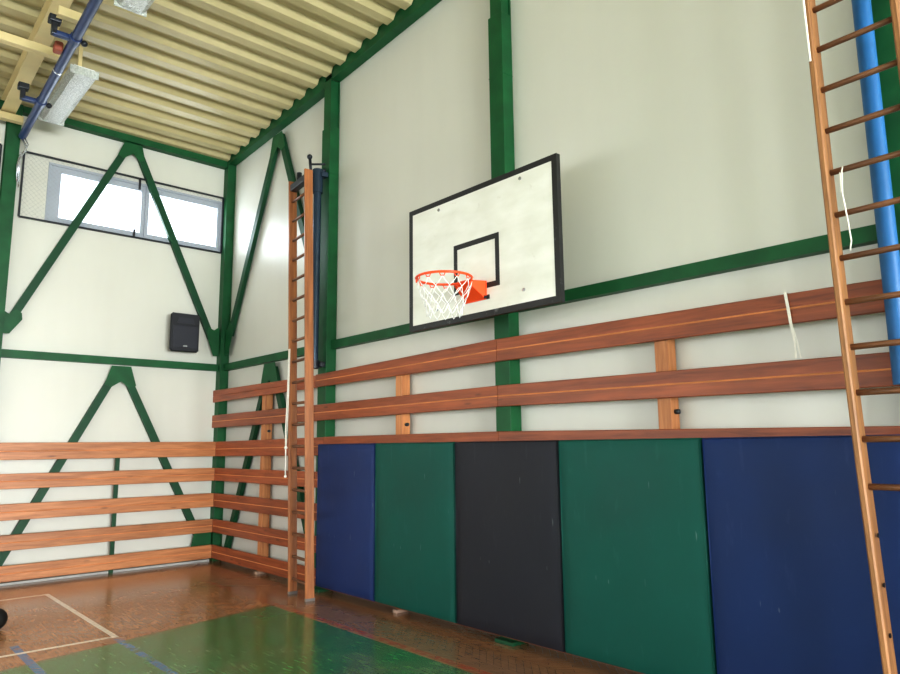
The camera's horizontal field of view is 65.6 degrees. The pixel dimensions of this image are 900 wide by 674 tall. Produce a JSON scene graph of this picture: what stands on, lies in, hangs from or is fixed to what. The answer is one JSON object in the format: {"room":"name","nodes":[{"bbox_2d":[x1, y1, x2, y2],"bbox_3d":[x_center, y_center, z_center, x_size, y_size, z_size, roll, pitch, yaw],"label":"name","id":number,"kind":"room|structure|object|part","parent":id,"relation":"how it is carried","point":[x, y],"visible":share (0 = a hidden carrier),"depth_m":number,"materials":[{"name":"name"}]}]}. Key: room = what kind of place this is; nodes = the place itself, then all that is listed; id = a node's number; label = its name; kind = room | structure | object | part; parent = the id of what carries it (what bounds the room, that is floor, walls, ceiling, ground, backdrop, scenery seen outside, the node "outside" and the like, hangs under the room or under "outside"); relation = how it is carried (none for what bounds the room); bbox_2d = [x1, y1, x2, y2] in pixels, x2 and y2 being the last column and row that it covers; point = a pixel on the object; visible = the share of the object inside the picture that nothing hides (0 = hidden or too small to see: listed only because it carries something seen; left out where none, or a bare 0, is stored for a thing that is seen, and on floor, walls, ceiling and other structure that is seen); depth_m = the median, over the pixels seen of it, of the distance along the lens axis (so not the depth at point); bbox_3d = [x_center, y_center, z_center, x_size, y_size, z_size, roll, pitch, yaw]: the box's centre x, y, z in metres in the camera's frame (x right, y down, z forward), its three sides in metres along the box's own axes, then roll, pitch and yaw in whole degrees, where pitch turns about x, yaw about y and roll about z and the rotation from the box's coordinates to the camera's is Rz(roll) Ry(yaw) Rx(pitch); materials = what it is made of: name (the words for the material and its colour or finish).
{"room":"school gymnasium","nodes":[
{"label":"school gymnasium","id":0,"kind":"room"},
{"bbox_2d":[0,115,223,565],"bbox_3d":[-6.261,-0.934,8.515,7.820,7.800,0.250,7,-12,-41],"label":"wall","id":1,"kind":"structure","parent":0,"point":[105,294],"depth_m":9.52,"materials":[{"name":"white paint"}]},
{"bbox_2d":[3,154,125,332],"bbox_3d":[-5.091,-1.414,9.409,1.393,2.900,0.070,7,-12,-41],"label":"diagonal brace","id":2,"kind":"object","parent":1,"relation":"attached to","point":[12,319],"visible":1,"depth_m":9.24,"materials":[{"name":"green paint"}]},
{"bbox_3d":[-5.502,-0.200,8.794,0.200,0.320,0.007,7,-12,-41],"label":"gusset plate","id":3,"kind":"part","parent":2,"relation":"part of","materials":[{"name":"green paint"}]},
{"bbox_2d":[0,366,135,565],"bbox_3d":[-4.960,1.677,9.016,1.602,2.691,0.070,7,-12,-41],"label":"diagonal brace","id":4,"kind":"object","parent":1,"relation":"attached to","point":[124,374],"visible":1,"depth_m":9.24,"materials":[{"name":"green paint"}]},
{"bbox_3d":[-4.507,0.544,9.571,0.410,0.290,0.007,7,-12,-41],"label":"gusset plate","id":5,"kind":"part","parent":4,"relation":"part of","materials":[{"name":"green paint"}]},
{"bbox_2d":[0,559,208,585],"bbox_3d":[-6.256,2.862,7.644,7.400,0.030,0.115,7,-12,-41],"label":"baseboard","id":6,"kind":"structure","parent":1,"relation":"attached to","point":[199,560],"depth_m":9.06,"materials":[{"name":"white wood"}]},
{"bbox_2d":[1,349,217,370],"bbox_3d":[-4.559,0.334,9.622,2.790,0.100,0.080,7,-12,-41],"label":"steel beam","id":7,"kind":"structure","parent":1,"relation":"attached to","point":[5,353],"depth_m":9.46,"materials":[{"name":"green metal"}]},
{"bbox_2d":[23,106,227,169],"bbox_3d":[-4.575,-2.862,10.102,2.790,0.155,0.110,7,-12,-41],"label":"steel beam","id":8,"kind":"structure","parent":1,"relation":"attached to","point":[70,123],"depth_m":10.13,"materials":[{"name":"green metal"}]},
{"bbox_2d":[44,162,221,251],"bbox_3d":[-4.506,-1.820,10.154,2.430,0.820,0.132,7,-12,-41],"label":"window","id":9,"kind":"structure","parent":1,"relation":"in","point":[183,196],"depth_m":10.06,"materials":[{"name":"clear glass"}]},
{"bbox_3d":[-4.923,-1.875,9.774,1.226,0.750,0.090,7,-12,-41],"label":"sash","id":10,"kind":"part","parent":9,"relation":"part of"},
{"bbox_2d":[18,151,223,253],"bbox_3d":[-4.556,-1.869,9.983,2.742,0.907,0.041,7,-12,-41],"label":"guard","id":11,"kind":"object","parent":9,"relation":"attached to","point":[29,152],"visible":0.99,"depth_m":9.84,"materials":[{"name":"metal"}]},
{"bbox_3d":[-4.040,-1.762,10.554,1.126,0.750,0.090,7,-12,-41],"label":"sash","id":12,"kind":"part","parent":9,"relation":"part of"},
{"bbox_2d":[125,385,210,546],"bbox_3d":[-4.006,1.792,9.861,1.363,2.581,0.070,7,-12,-41],"label":"diagonal brace","id":13,"kind":"object","parent":1,"relation":"attached to","point":[199,539],"visible":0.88,"depth_m":9.81,"materials":[{"name":"green paint"}]},
{"bbox_3d":[-3.585,2.906,10.015,0.320,0.420,0.007,7,-12,-41],"label":"gusset plate","id":14,"kind":"part","parent":13,"relation":"part of","materials":[{"name":"green paint"}]},
{"bbox_2d":[118,142,219,355],"bbox_3d":[-4.122,-1.251,10.259,1.590,2.980,0.070,7,-12,-41],"label":"diagonal brace","id":15,"kind":"object","parent":1,"relation":"attached to","point":[127,149],"visible":1,"depth_m":10.30,"materials":[{"name":"green paint"}]},
{"bbox_3d":[-4.570,-2.661,10.044,0.370,0.250,0.007,7,-12,-41],"label":"gusset plate","id":16,"kind":"part","parent":15,"relation":"part of","materials":[{"name":"green paint"}]},
{"bbox_3d":[-3.562,0.062,10.506,0.180,0.450,0.007,7,-12,-41],"label":"gusset plate","id":17,"kind":"part","parent":15,"relation":"part of","materials":[{"name":"green paint"}]},
{"bbox_2d":[169,312,199,352],"bbox_3d":[-3.895,-0.052,10.171,0.424,0.560,0.251,7,-12,-41],"label":"loudspeaker","id":18,"kind":"object","parent":1,"relation":"attached to","point":[184,328],"visible":1,"depth_m":10.07,"materials":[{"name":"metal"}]},
{"bbox_2d":[172,324,197,348],"bbox_3d":[-3.816,-0.003,10.074,0.354,0.330,0.010,7,-12,-41],"label":"grille","id":19,"kind":"object","parent":18,"relation":"attached to","point":[184,336],"depth_m":10.07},
{"bbox_3d":[-6.703,-2.100,8.212,2.340,0.820,0.132,7,-12,-41],"label":"window","id":20,"kind":"structure","parent":1,"relation":"in","visible":0},
{"bbox_2d":[0,143,1,165],"bbox_3d":[-6.718,-2.160,8.087,2.562,0.902,0.022,7,-12,-41],"label":"guard","id":21,"kind":"object","parent":20,"relation":"attached to","point":[0,143],"visible":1,"depth_m":8.97,"materials":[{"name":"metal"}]},
{"bbox_2d":[0,0,412,160],"bbox_3d":[1.081,-5.328,0.655,8.170,1.845,22.770,7,-12,-41],"label":"ceiling","id":22,"kind":"structure","parent":0,"point":[204,77],"depth_m":8.40,"materials":[{"name":"beige metal"}]},
{"bbox_2d":[1,0,72,113],"bbox_3d":[1.603,-5.010,1.027,0.160,1.694,21.900,7,-12,-41],"label":"rafter","id":23,"kind":"object","parent":22,"relation":"attached to","point":[28,64],"visible":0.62,"depth_m":7.93,"materials":[{"name":"beige paint"}]},
{"bbox_2d":[0,110,23,124],"bbox_3d":[-7.212,-3.000,7.470,4.610,0.090,0.085,7,-12,-41],"label":"beam","id":24,"kind":"structure","parent":23,"relation":"attached to","point":[5,116],"depth_m":8.88,"materials":[{"name":"beige paint"}]},
{"bbox_2d":[16,0,102,186],"bbox_3d":[-3.293,-2.765,6.284,0.356,0.870,7.000,7,-12,-40],"label":"tube","id":25,"kind":"object","parent":23,"relation":"hanging from","point":[74,39],"visible":1,"depth_m":7.20,"materials":[{"name":"blue paint"}]},
{"bbox_3d":[-5.481,-2.261,8.938,0.103,0.577,0.033,7,-12,-40],"label":"hanging chain","id":26,"kind":"part","parent":25,"relation":"part of","materials":[{"name":"metal"}]},
{"bbox_3d":[-5.454,-2.228,8.918,0.103,0.665,0.030,3,-10,-22],"label":"hanging chain","id":27,"kind":"part","parent":25,"relation":"part of","materials":[{"name":"metal"}]},
{"bbox_3d":[-3.646,-2.916,6.936,0.090,0.064,0.061,7,-12,-40],"label":"clamp knob","id":28,"kind":"part","parent":25,"relation":"part of","materials":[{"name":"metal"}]},
{"bbox_2d":[56,5,81,23],"bbox_3d":[-3.696,-3.123,6.787,0.210,0.090,0.085,7,-12,-41],"label":"beam","id":29,"kind":"structure","parent":23,"relation":"attached to","point":[63,13],"depth_m":6.75,"materials":[{"name":"beige paint"}]},
{"bbox_2d":[38,46,98,125],"bbox_3d":[-4.577,-3.043,8.371,0.296,0.461,1.524,7,-12,-41],"label":"ceiling light","id":30,"kind":"object","parent":22,"relation":"hanging from","point":[77,79],"visible":0.97,"depth_m":8.15,"materials":[{"name":"white plastic"}]},
{"bbox_2d":[39,66,94,123],"bbox_3d":[-4.575,-2.855,8.341,0.290,0.072,1.480,7,-12,-41],"label":"diffuser","id":31,"kind":"object","parent":30,"relation":"attached to","point":[77,80],"depth_m":8.19,"materials":[{"name":"white plastic"}]},
{"bbox_2d":[114,0,154,16],"bbox_3d":[-2.540,-3.519,6.135,0.296,0.669,1.524,7,-12,-41],"label":"ceiling light","id":32,"kind":"object","parent":22,"relation":"hanging from","point":[140,7],"visible":1,"depth_m":6.56,"materials":[{"name":"white plastic"}]},
{"bbox_2d":[0,560,639,673],"bbox_3d":[1.153,1.602,-0.427,8.170,0.120,22.770,7,-12,-41],"label":"floor","id":33,"kind":"structure","parent":0,"point":[209,617],"depth_m":6.08,"materials":[{"name":"brown wood"}]},
{"bbox_2d":[0,608,7,628],"bbox_3d":[-4.105,2.551,6.309,0.190,0.190,0.190,7,-12,-41],"label":"ball","id":34,"kind":"object","parent":33,"relation":"on","point":[3,614],"visible":1,"depth_m":6.29,"materials":[{"name":"black rubber"}]},
{"bbox_2d":[0,104,22,360],"bbox_3d":[-5.645,-0.057,8.663,0.154,6.100,0.140,7,-12,-41],"label":"steel column","id":35,"kind":"structure","parent":33,"relation":"on","point":[12,130],"depth_m":8.87,"materials":[{"name":"green metal"}]},
{"bbox_2d":[108,458,119,573],"bbox_3d":[-4.455,2.293,9.275,0.050,1.620,0.041,7,-12,-41],"label":"upright","id":36,"kind":"object","parent":33,"relation":"on","point":[117,460],"visible":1,"depth_m":9.25,"materials":[{"name":"green paint"}]},
{"bbox_2d":[0,545,211,582],"bbox_3d":[-4.504,2.941,9.085,2.869,0.187,0.030,7,-12,-41],"label":"board","id":37,"kind":"object","parent":36,"relation":"attached to","point":[18,572],"visible":1,"depth_m":9.05,"materials":[{"name":"brown wood"}]},
{"bbox_2d":[0,519,212,551],"bbox_3d":[-4.508,2.585,9.140,2.869,0.185,0.030,7,-12,-41],"label":"board","id":38,"kind":"object","parent":36,"relation":"attached to","point":[117,533],"visible":1,"depth_m":9.09,"materials":[{"name":"brown wood"}]},
{"bbox_2d":[0,493,213,520],"bbox_3d":[-4.511,2.228,9.196,2.869,0.193,0.030,7,-12,-41],"label":"board","id":39,"kind":"object","parent":36,"relation":"attached to","point":[20,511],"visible":1,"depth_m":9.14,"materials":[{"name":"brown wood"}]},
{"bbox_2d":[0,468,214,488],"bbox_3d":[-4.515,1.866,9.252,2.869,0.182,0.030,7,-12,-41],"label":"board","id":40,"kind":"object","parent":36,"relation":"attached to","point":[91,478],"visible":1,"depth_m":9.18,"materials":[{"name":"brown wood"}]},
{"bbox_2d":[0,442,215,459],"bbox_3d":[-4.519,1.508,9.308,2.869,0.210,0.030,7,-12,-41],"label":"board","id":41,"kind":"object","parent":36,"relation":"attached to","point":[31,450],"visible":1,"depth_m":9.22,"materials":[{"name":"brown wood"}]},
{"bbox_2d":[208,161,235,560],"bbox_3d":[-3.445,0.224,10.608,0.134,6.100,0.140,7,-12,-41],"label":"steel column","id":42,"kind":"structure","parent":33,"relation":"on","point":[224,317],"depth_m":10.66,"materials":[{"name":"green metal"}]},
{"bbox_2d":[254,394,272,574],"bbox_3d":[-2.443,1.853,9.182,0.155,2.420,0.137,7,-12,-41],"label":"wooden post","id":43,"kind":"object","parent":33,"relation":"on","point":[267,400],"visible":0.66,"depth_m":9.17,"materials":[{"name":"orange wood"}]},
{"bbox_2d":[212,405,314,427],"bbox_3d":[-2.565,1.082,9.359,0.030,0.196,2.931,7,-12,-41],"label":"board","id":44,"kind":"object","parent":43,"relation":"attached to","point":[273,416],"visible":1,"depth_m":9.40,"materials":[{"name":"brown wood"}]},
{"bbox_2d":[212,519,315,552],"bbox_3d":[-2.430,2.541,8.996,0.030,0.185,2.959,7,-12,-41],"label":"board","id":45,"kind":"object","parent":43,"relation":"attached to","point":[251,532],"visible":0.66,"depth_m":9.07,"materials":[{"name":"brown wood"}]},
{"bbox_2d":[211,545,317,586],"bbox_3d":[-2.426,2.897,8.940,0.030,0.187,2.959,7,-12,-41],"label":"board","id":46,"kind":"object","parent":43,"relation":"attached to","point":[272,566],"visible":0.71,"depth_m":8.99,"materials":[{"name":"brown wood"}]},
{"bbox_2d":[213,493,316,520],"bbox_3d":[-2.433,2.184,9.052,0.030,0.193,2.959,7,-12,-41],"label":"board","id":47,"kind":"object","parent":43,"relation":"attached to","point":[277,507],"visible":0.66,"depth_m":9.11,"materials":[{"name":"brown wood"}]},
{"bbox_2d":[213,375,316,402],"bbox_3d":[-2.569,0.717,9.416,0.030,0.180,2.931,7,-12,-41],"label":"board","id":48,"kind":"object","parent":43,"relation":"attached to","point":[275,387],"visible":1,"depth_m":9.50,"materials":[{"name":"brown wood"}]},
{"bbox_2d":[214,468,317,487],"bbox_3d":[-2.437,1.822,9.108,0.030,0.182,2.959,7,-12,-41],"label":"board","id":49,"kind":"object","parent":43,"relation":"attached to","point":[272,477],"visible":0.66,"depth_m":9.17,"materials":[{"name":"brown wood"}]},
{"bbox_2d":[215,437,322,455],"bbox_3d":[-2.441,1.454,9.165,0.030,0.230,2.959,7,-12,-41],"label":"board","id":50,"kind":"object","parent":43,"relation":"attached to","point":[270,447],"visible":0.77,"depth_m":9.22,"materials":[{"name":"brown wood"}]},
{"bbox_2d":[287,168,314,601],"bbox_3d":[-1.692,0.429,7.924,0.199,4.830,0.564,6,-11,-35],"label":"ladder","id":51,"kind":"object","parent":33,"relation":"on","point":[306,181],"visible":1,"depth_m":7.86,"materials":[{"name":"brown wood"}]},
{"bbox_2d":[284,349,290,477],"bbox_3d":[-1.862,0.865,7.989,0.040,1.467,0.069,7,-12,-41],"label":"cord","id":52,"kind":"object","parent":51,"relation":"hanging from","point":[288,377],"visible":1,"depth_m":7.99,"materials":[{"name":"white fabric"}]},
{"bbox_3d":[-1.828,0.485,8.110,0.207,4.780,0.074,0,-9,-4],"label":"ladder rail","id":53,"kind":"part","parent":51,"relation":"part of","materials":[{"name":"brown wood"}]},
{"bbox_3d":[-1.560,0.423,7.731,0.207,4.780,0.074,0,-9,-4],"label":"ladder rail","id":54,"kind":"part","parent":51,"relation":"part of","materials":[{"name":"brown wood"}]},
{"bbox_2d":[314,78,339,592],"bbox_3d":[-1.496,-0.190,8.409,0.204,6.200,0.216,7,-12,-41],"label":"steel column","id":55,"kind":"structure","parent":33,"relation":"on","point":[330,134],"depth_m":8.51,"materials":[{"name":"green metal"}]},
{"bbox_2d":[307,154,327,368],"bbox_3d":[-1.626,-0.952,8.464,0.299,2.684,0.143,0,-9,-4],"label":"pole","id":56,"kind":"object","parent":55,"relation":"attached to","point":[319,174],"visible":0.75,"depth_m":8.46,"materials":[{"name":"metal"}]},
{"bbox_3d":[-1.467,2.857,7.930,0.194,0.030,0.215,7,-12,-41],"label":"plate","id":57,"kind":"part","parent":55,"relation":"part of","materials":[{"name":"green paint"}]},
{"bbox_2d":[393,374,409,613],"bbox_3d":[-0.482,1.495,7.016,0.155,2.420,0.137,7,-12,-41],"label":"wooden post","id":58,"kind":"object","parent":33,"relation":"on","point":[403,381],"visible":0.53,"depth_m":7.12,"materials":[{"name":"orange wood"}]},
{"bbox_3d":[-0.483,2.677,6.843,0.150,0.030,0.060,7,-12,-41],"label":"plate","id":59,"kind":"part","parent":58,"relation":"part of","materials":[{"name":"silver metal"}]},
{"bbox_2d":[315,386,497,420],"bbox_3d":[-0.583,0.708,7.171,0.030,0.205,3.013,7,-12,-41],"label":"board","id":60,"kind":"object","parent":58,"relation":"attached to","point":[481,397],"visible":1,"depth_m":6.91,"materials":[{"name":"brown wood"}]},
{"bbox_2d":[316,339,496,386],"bbox_3d":[-0.587,0.309,7.234,0.030,0.215,3.013,7,-12,-41],"label":"board","id":61,"kind":"object","parent":58,"relation":"attached to","point":[485,352],"visible":1,"depth_m":6.90,"materials":[{"name":"brown wood"}]},
{"bbox_2d":[323,431,498,443],"bbox_3d":[-0.514,1.086,7.039,0.030,0.205,2.818,7,-12,-41],"label":"board","id":62,"kind":"object","parent":58,"relation":"attached to","point":[465,436],"visible":0.34,"depth_m":6.82,"materials":[{"name":"brown wood"}]},
{"bbox_2d":[316,443,375,601],"bbox_3d":[-1.104,1.932,7.489,0.094,1.558,1.105,7,-12,-41],"label":"mat","id":63,"kind":"object","parent":62,"relation":"attached to","point":[345,534],"visible":0.91,"depth_m":7.41,"materials":[{"name":"blue plastic"}]},
{"bbox_2d":[375,442,456,623],"bbox_3d":[-0.329,1.790,6.633,0.094,1.558,1.198,7,-12,-41],"label":"mat","id":64,"kind":"object","parent":62,"relation":"attached to","point":[415,511],"visible":0.92,"depth_m":6.55,"materials":[{"name":"green plastic"}]},
{"bbox_2d":[455,440,565,652],"bbox_3d":[0.471,1.644,5.749,0.094,1.558,1.180,7,-12,-41],"label":"mat","id":65,"kind":"object","parent":62,"relation":"attached to","point":[509,566],"visible":0.96,"depth_m":5.66,"materials":[{"name":"grey plastic"}]},
{"bbox_2d":[321,587,502,636],"bbox_3d":[-0.499,2.546,6.811,0.030,0.190,2.818,7,-12,-41],"label":"board","id":66,"kind":"object","parent":58,"relation":"attached to","point":[321,587],"visible":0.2,"depth_m":6.55,"materials":[{"name":"brown wood"}]},
{"bbox_2d":[488,0,524,646],"bbox_3d":[0.478,-0.650,6.243,0.204,6.400,0.206,7,-12,-41],"label":"steel column","id":67,"kind":"structure","parent":33,"relation":"on","point":[508,418],"depth_m":6.41,"materials":[{"name":"green metal"}]},
{"bbox_2d":[409,153,564,332],"bbox_3d":[0.363,-0.703,6.014,0.403,1.153,1.791,7,-12,-41],"label":"basketball backboard","id":68,"kind":"object","parent":67,"relation":"attached to","point":[504,231],"visible":0.79,"depth_m":5.71,"materials":[{"name":"metal"}]},
{"bbox_2d":[415,270,489,319],"bbox_3d":[0.012,-0.317,5.587,0.617,0.332,0.464,7,-12,-41],"label":"basketball hoop","id":69,"kind":"object","parent":68,"relation":"attached to","point":[470,290],"visible":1,"depth_m":5.67,"materials":[{"name":"orange paint"}]},
{"bbox_3d":[0.508,2.496,5.748,0.194,0.030,0.205,7,-12,-41],"label":"plate","id":70,"kind":"part","parent":67,"relation":"part of","materials":[{"name":"green paint"}]},
{"bbox_2d":[654,339,680,428],"bbox_3d":[1.536,1.126,4.787,0.155,2.420,0.137,7,-12,-41],"label":"wooden post","id":71,"kind":"object","parent":33,"relation":"on","point":[669,411],"visible":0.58,"depth_m":4.90,"materials":[{"name":"orange wood"}]},
{"bbox_2d":[503,636,642,673],"bbox_3d":[1.509,2.179,4.593,0.030,0.190,3.203,7,-12,-41],"label":"board","id":72,"kind":"object","parent":71,"relation":"attached to","point":[503,636],"visible":0.16,"depth_m":5.19,"materials":[{"name":"brown wood"}]},
{"bbox_2d":[496,279,884,361],"bbox_3d":[1.486,-0.071,4.944,0.030,0.211,3.203,7,-12,-41],"label":"board","id":73,"kind":"object","parent":71,"relation":"attached to","point":[817,304],"visible":1,"depth_m":4.73,"materials":[{"name":"brown wood"}]},
{"bbox_2d":[783,292,801,358],"bbox_3d":[2.094,-0.072,4.253,0.055,0.414,0.074,7,-12,-41],"label":"strap","id":74,"kind":"object","parent":73,"relation":"hanging from","point":[785,293],"visible":1,"depth_m":4.24,"materials":[{"name":"white fabric"}]},
{"bbox_2d":[497,352,899,406],"bbox_3d":[1.490,0.336,4.880,0.030,0.220,3.203,7,-12,-41],"label":"board","id":75,"kind":"object","parent":71,"relation":"attached to","point":[874,369],"visible":1,"depth_m":4.61,"materials":[{"name":"brown wood"}]},
{"bbox_2d":[498,426,899,440],"bbox_3d":[1.494,0.739,4.817,0.030,0.245,3.203,7,-12,-41],"label":"board","id":76,"kind":"object","parent":71,"relation":"attached to","point":[869,430],"visible":0.35,"depth_m":4.70,"materials":[{"name":"brown wood"}]},
{"bbox_2d":[558,438,716,673],"bbox_3d":[1.264,1.499,4.872,0.094,1.558,1.178,7,-12,-41],"label":"mat","id":77,"kind":"object","parent":76,"relation":"attached to","point":[637,589],"visible":0.89,"depth_m":4.79,"materials":[{"name":"green plastic"}]},
{"bbox_2d":[702,434,899,673],"bbox_3d":[2.056,1.355,3.998,0.094,1.558,1.176,7,-12,-41],"label":"mat","id":78,"kind":"object","parent":76,"relation":"attached to","point":[791,582],"visible":0.95,"depth_m":4.02,"materials":[{"name":"blue plastic"}]},
{"bbox_2d":[805,0,899,673],"bbox_3d":[2.243,-0.413,3.599,0.205,5.080,0.520,7,-12,-40],"label":"ladder","id":79,"kind":"object","parent":33,"relation":"on","point":[859,439],"visible":1,"depth_m":3.66,"materials":[{"name":"brown wood"}]},
{"bbox_2d":[802,0,810,61],"bbox_3d":[1.994,-2.132,3.984,0.034,1.200,0.018,7,-12,-41],"label":"cord","id":80,"kind":"object","parent":79,"relation":"hanging from","point":[803,1],"visible":1,"depth_m":3.92,"materials":[{"name":"white fabric"}]},
{"bbox_2d":[839,166,851,249],"bbox_3d":[2.115,-0.690,3.739,0.028,0.474,0.051,-4,-10,22],"label":"cord","id":81,"kind":"object","parent":79,"relation":"hanging from","point":[841,173],"visible":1,"depth_m":3.73,"materials":[{"name":"white fabric"}]},
{"bbox_3d":[2.376,-0.439,3.440,0.202,5.080,0.097,7,-12,-40],"label":"ladder rail","id":82,"kind":"part","parent":79,"relation":"part of","materials":[{"name":"brown wood"}]},
{"bbox_2d":[871,0,899,252],"bbox_3d":[2.547,-1.177,3.978,0.204,6.700,0.209,7,-12,-41],"label":"steel column","id":83,"kind":"structure","parent":33,"relation":"on","point":[884,36],"depth_m":4.00,"materials":[{"name":"green metal"}]},
{"bbox_2d":[851,0,899,384],"bbox_3d":[2.433,-1.353,3.974,0.168,3.250,0.158,7,-12,-41],"label":"pole","id":84,"kind":"object","parent":83,"relation":"attached to","point":[881,184],"visible":1,"depth_m":3.87,"materials":[{"name":"blue metal"}]},
{"bbox_2d":[222,0,899,565],"bbox_3d":[3.945,-1.924,2.854,0.250,7.800,22.420,7,-12,-41],"label":"wall","id":85,"kind":"structure","parent":0,"point":[683,132],"depth_m":5.64,"materials":[{"name":"white paint"}]},
{"bbox_2d":[224,362,277,548],"bbox_3d":[-2.719,1.693,9.597,0.070,2.589,1.503,7,-12,-41],"label":"diagonal brace","id":86,"kind":"object","parent":85,"relation":"attached to","point":[269,374],"visible":0.58,"depth_m":9.61,"materials":[{"name":"green paint"}]},
{"bbox_3d":[-2.426,0.543,9.384,0.007,0.390,0.520,7,-12,-41],"label":"gusset plate","id":87,"kind":"part","parent":86,"relation":"part of","materials":[{"name":"green paint"}]},
{"bbox_2d":[224,147,278,355],"bbox_3d":[-2.895,-1.290,10.227,0.070,3.001,1.463,7,-12,-41],"label":"diagonal brace","id":88,"kind":"object","parent":85,"relation":"attached to","point":[230,331],"visible":0.92,"depth_m":10.24,"materials":[{"name":"green paint"}]},
{"bbox_3d":[-3.316,0.028,10.465,0.007,0.480,0.230,7,-12,-41],"label":"gusset plate","id":89,"kind":"part","parent":88,"relation":"part of","materials":[{"name":"green paint"}]},
{"bbox_2d":[224,347,303,370],"bbox_3d":[-2.444,0.293,9.511,0.080,0.105,2.784,7,-12,-41],"label":"steel beam","id":90,"kind":"structure","parent":85,"relation":"attached to","point":[280,356],"depth_m":9.65,"materials":[{"name":"green metal"}]},
{"bbox_2d":[229,75,331,165],"bbox_3d":[-2.492,-3.042,10.001,0.120,0.323,2.812,7,-12,-41],"label":"steel beam","id":91,"kind":"structure","parent":85,"relation":"attached to","point":[312,96],"depth_m":9.76,"materials":[{"name":"green metal"}]},
{"bbox_2d":[270,131,303,245],"bbox_3d":[-2.037,-1.550,9.293,0.070,2.809,1.523,7,-12,-41],"label":"diagonal brace","id":92,"kind":"object","parent":85,"relation":"attached to","point":[279,140],"visible":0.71,"depth_m":9.63,"materials":[{"name":"green paint"}]},
{"bbox_3d":[-2.433,-2.712,9.862,0.007,0.330,0.440,7,-12,-41],"label":"gusset plate","id":93,"kind":"part","parent":92,"relation":"part of","materials":[{"name":"green paint"}]},
{"bbox_2d":[276,366,304,533],"bbox_3d":[-1.948,1.607,8.744,0.062,2.600,1.286,7,-12,-41],"label":"diagonal brace","id":94,"kind":"object","parent":85,"relation":"attached to","point":[280,398],"visible":0.31,"depth_m":8.97,"materials":[{"name":"green paint"}]},
{"bbox_2d":[332,0,441,81],"bbox_3d":[-0.513,-3.589,7.842,0.120,0.350,2.805,7,-12,-41],"label":"steel beam","id":95,"kind":"structure","parent":85,"relation":"attached to","point":[403,19],"depth_m":8.07,"materials":[{"name":"green metal"}]},
{"bbox_2d":[331,317,493,348],"bbox_3d":[-0.463,-0.076,7.323,0.080,0.103,2.770,7,-12,-41],"label":"steel beam","id":96,"kind":"structure","parent":85,"relation":"attached to","point":[401,330],"depth_m":7.64,"materials":[{"name":"green metal"}]},
{"bbox_2d":[519,224,877,312],"bbox_3d":[1.567,-0.439,5.079,0.080,0.108,2.945,7,-12,-41],"label":"steel beam","id":97,"kind":"structure","parent":85,"relation":"attached to","point":[866,235],"depth_m":4.72,"materials":[{"name":"green metal"}]},
{"bbox_3d":[-1.887,-2.668,-2.302,0.250,7.800,22.420,7,-12,-41],"label":"wall","id":98,"kind":"structure","parent":0,"visible":0},
{"bbox_2d":[0,31,59,60],"bbox_3d":[-5.901,-3.242,6.006,4.590,0.090,0.085,7,-12,-41],"label":"beam","id":99,"kind":"structure","parent":98,"relation":"attached to","point":[6,38],"depth_m":7.29,"materials":[{"name":"beige paint"}]}
]}

